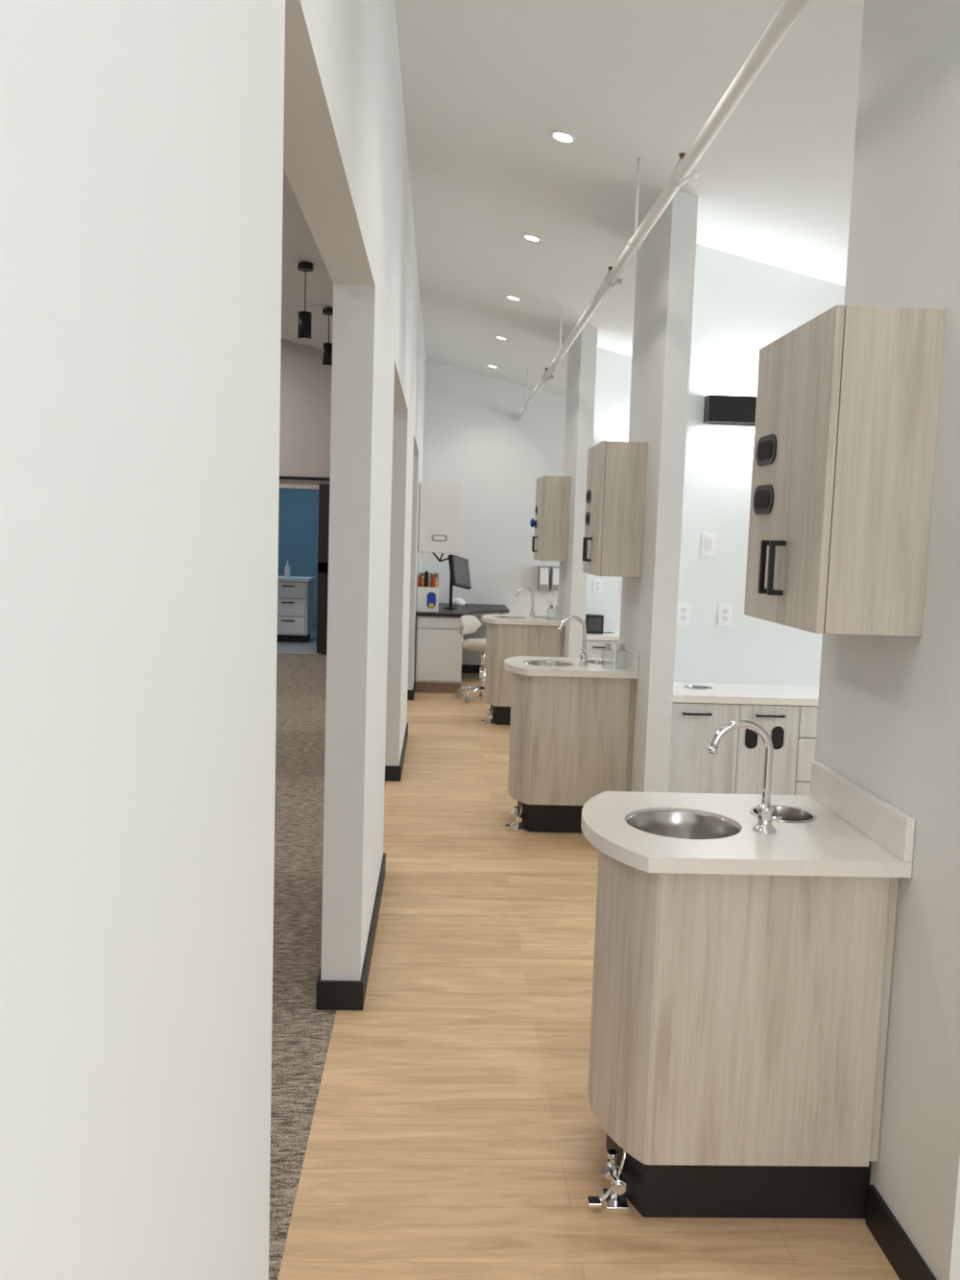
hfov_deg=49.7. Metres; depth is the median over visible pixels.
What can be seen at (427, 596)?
dispenser box
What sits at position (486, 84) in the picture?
ceiling
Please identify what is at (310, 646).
floor
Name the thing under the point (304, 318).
pendant light
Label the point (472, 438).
wall
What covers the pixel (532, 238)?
recessed light
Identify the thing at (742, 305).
wall
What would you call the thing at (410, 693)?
baseboard
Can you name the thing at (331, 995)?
baseboard
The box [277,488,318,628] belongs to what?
wall
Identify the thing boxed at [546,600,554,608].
soap dispenser
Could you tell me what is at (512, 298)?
recessed light
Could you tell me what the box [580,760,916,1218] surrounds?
vanity cabinet
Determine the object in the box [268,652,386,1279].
floor
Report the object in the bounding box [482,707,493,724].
valve
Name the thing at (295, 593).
base cabinet
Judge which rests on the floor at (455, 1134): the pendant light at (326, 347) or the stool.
the stool
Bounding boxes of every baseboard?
[315,852,386,1010]
[385,723,408,781]
[407,676,415,700]
[461,664,485,673]
[866,1184,937,1279]
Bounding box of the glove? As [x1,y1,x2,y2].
[530,518,534,527]
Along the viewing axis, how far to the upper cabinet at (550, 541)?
8.13 m
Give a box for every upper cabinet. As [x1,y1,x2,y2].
[417,482,461,553]
[531,475,571,561]
[582,440,648,577]
[744,304,945,636]
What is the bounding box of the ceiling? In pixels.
[281,0,864,397]
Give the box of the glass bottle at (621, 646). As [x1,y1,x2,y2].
[617,644,627,651]
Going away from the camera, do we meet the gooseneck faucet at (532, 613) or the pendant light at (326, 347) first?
the gooseneck faucet at (532, 613)
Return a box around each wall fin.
[557,325,598,657]
[619,191,699,792]
[814,0,959,1279]
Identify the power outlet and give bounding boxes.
[593,579,603,593]
[676,603,691,625]
[718,603,732,626]
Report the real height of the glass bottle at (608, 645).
0.125 m
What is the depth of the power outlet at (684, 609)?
5.49 m
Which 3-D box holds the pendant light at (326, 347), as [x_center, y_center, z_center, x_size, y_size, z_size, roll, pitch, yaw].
[-1.405,-2.805,9.620,0.120,0.514,0.120,2,6,-2]
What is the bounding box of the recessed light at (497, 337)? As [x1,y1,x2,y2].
[494,336,507,340]
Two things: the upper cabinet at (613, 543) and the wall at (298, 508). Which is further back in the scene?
the wall at (298, 508)
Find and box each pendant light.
[297,262,313,339]
[322,307,333,366]
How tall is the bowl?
0.084 m
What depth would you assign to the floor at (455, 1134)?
2.80 m
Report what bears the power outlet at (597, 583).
attached to the wall at (614, 370)
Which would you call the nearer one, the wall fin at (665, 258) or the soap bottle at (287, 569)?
the wall fin at (665, 258)
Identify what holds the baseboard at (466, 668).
attached to the wall at (472, 438)
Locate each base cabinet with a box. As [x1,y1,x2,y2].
[277,576,314,642]
[585,630,619,658]
[668,681,819,796]
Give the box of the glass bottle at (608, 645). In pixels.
[603,643,612,651]
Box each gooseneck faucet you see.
[515,586,536,618]
[557,615,590,666]
[706,719,782,834]
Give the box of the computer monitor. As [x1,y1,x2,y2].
[433,553,471,608]
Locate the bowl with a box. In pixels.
[452,597,465,605]
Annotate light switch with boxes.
[700,532,716,555]
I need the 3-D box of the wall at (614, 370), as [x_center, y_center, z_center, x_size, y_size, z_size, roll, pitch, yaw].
[2.386,-0.810,8.578,3.180,3.056,0.120,2,6,-2]
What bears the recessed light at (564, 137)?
in the ceiling
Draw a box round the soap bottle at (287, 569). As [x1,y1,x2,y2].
[284,559,290,578]
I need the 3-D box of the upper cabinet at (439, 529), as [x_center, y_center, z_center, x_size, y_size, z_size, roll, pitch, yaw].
[-0.388,-1.167,9.947,0.399,0.655,0.457,2,6,-2]
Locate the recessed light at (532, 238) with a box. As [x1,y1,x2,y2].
[522,234,542,242]
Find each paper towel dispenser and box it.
[537,565,549,591]
[550,566,559,591]
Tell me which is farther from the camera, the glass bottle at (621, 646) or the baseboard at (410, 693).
the baseboard at (410, 693)
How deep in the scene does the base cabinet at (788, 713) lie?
5.11 m
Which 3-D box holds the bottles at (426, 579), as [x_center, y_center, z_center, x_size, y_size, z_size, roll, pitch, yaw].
[-0.496,-0.613,9.961,0.193,0.200,0.133,2,6,-2]
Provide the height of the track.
0.402 m
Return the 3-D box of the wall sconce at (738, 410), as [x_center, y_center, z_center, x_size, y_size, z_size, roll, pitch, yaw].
[1.392,-1.182,5.354,0.450,0.135,0.100,2,6,-2]
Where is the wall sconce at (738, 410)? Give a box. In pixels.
[703,394,756,425]
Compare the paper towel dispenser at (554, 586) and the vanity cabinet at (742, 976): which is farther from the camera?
the paper towel dispenser at (554, 586)
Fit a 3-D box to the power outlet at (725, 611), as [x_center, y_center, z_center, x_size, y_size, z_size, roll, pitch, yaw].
[1.301,-0.133,5.503,0.072,0.116,0.008,2,6,-2]
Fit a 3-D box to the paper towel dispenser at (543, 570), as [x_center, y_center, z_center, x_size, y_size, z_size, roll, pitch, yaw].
[0.690,-0.666,11.269,0.110,0.275,0.110,2,6,-2]
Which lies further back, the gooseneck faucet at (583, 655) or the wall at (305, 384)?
the wall at (305, 384)
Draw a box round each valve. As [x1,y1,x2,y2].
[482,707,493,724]
[505,803,523,830]
[586,1148,628,1209]
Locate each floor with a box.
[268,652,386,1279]
[276,628,318,653]
[277,673,899,1279]
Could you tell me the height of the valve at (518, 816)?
0.127 m
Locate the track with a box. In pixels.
[513,0,809,422]
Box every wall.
[0,0,425,1279]
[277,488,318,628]
[279,338,332,653]
[419,359,566,665]
[585,347,631,630]
[674,243,845,685]
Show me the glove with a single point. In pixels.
(532, 522)
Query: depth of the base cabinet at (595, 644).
8.08 m
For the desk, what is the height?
0.765 m
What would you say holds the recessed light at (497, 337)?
in the ceiling
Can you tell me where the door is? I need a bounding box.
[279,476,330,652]
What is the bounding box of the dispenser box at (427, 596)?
[416,586,438,612]
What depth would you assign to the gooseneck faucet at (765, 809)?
2.34 m
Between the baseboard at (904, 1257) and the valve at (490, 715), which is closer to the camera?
the baseboard at (904, 1257)
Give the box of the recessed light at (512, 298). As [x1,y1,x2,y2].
[505,294,521,301]
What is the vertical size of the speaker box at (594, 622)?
0.150 m
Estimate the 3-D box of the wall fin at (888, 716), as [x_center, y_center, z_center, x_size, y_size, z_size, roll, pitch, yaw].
[0.978,-0.236,2.256,0.116,3.082,0.860,2,6,-2]
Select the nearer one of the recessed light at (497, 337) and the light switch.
the light switch
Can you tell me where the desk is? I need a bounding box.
[414,603,509,693]
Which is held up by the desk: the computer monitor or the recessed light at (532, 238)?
the computer monitor
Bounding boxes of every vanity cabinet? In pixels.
[482,604,566,724]
[504,642,639,832]
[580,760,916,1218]
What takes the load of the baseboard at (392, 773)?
attached to the wall at (146, 146)
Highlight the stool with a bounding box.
[455,614,485,702]
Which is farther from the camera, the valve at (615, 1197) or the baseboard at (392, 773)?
the baseboard at (392, 773)
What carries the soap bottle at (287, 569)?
on the base cabinet at (295, 593)
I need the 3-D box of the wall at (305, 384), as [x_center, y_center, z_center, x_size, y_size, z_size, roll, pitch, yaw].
[-3.062,-2.079,12.508,4.786,4.445,0.120,2,6,-2]
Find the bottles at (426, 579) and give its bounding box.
[417,565,438,586]
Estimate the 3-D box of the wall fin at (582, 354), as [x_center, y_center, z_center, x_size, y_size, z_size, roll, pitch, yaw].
[0.750,-0.844,8.261,0.116,3.082,0.860,2,6,-2]
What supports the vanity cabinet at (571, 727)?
on the floor at (455, 1134)
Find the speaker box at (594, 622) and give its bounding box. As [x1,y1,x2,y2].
[585,613,603,633]
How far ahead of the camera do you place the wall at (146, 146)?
0.83 m
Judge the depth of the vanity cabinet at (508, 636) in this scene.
8.22 m
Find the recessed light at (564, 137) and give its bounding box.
[549,130,577,144]
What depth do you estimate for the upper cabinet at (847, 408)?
2.13 m

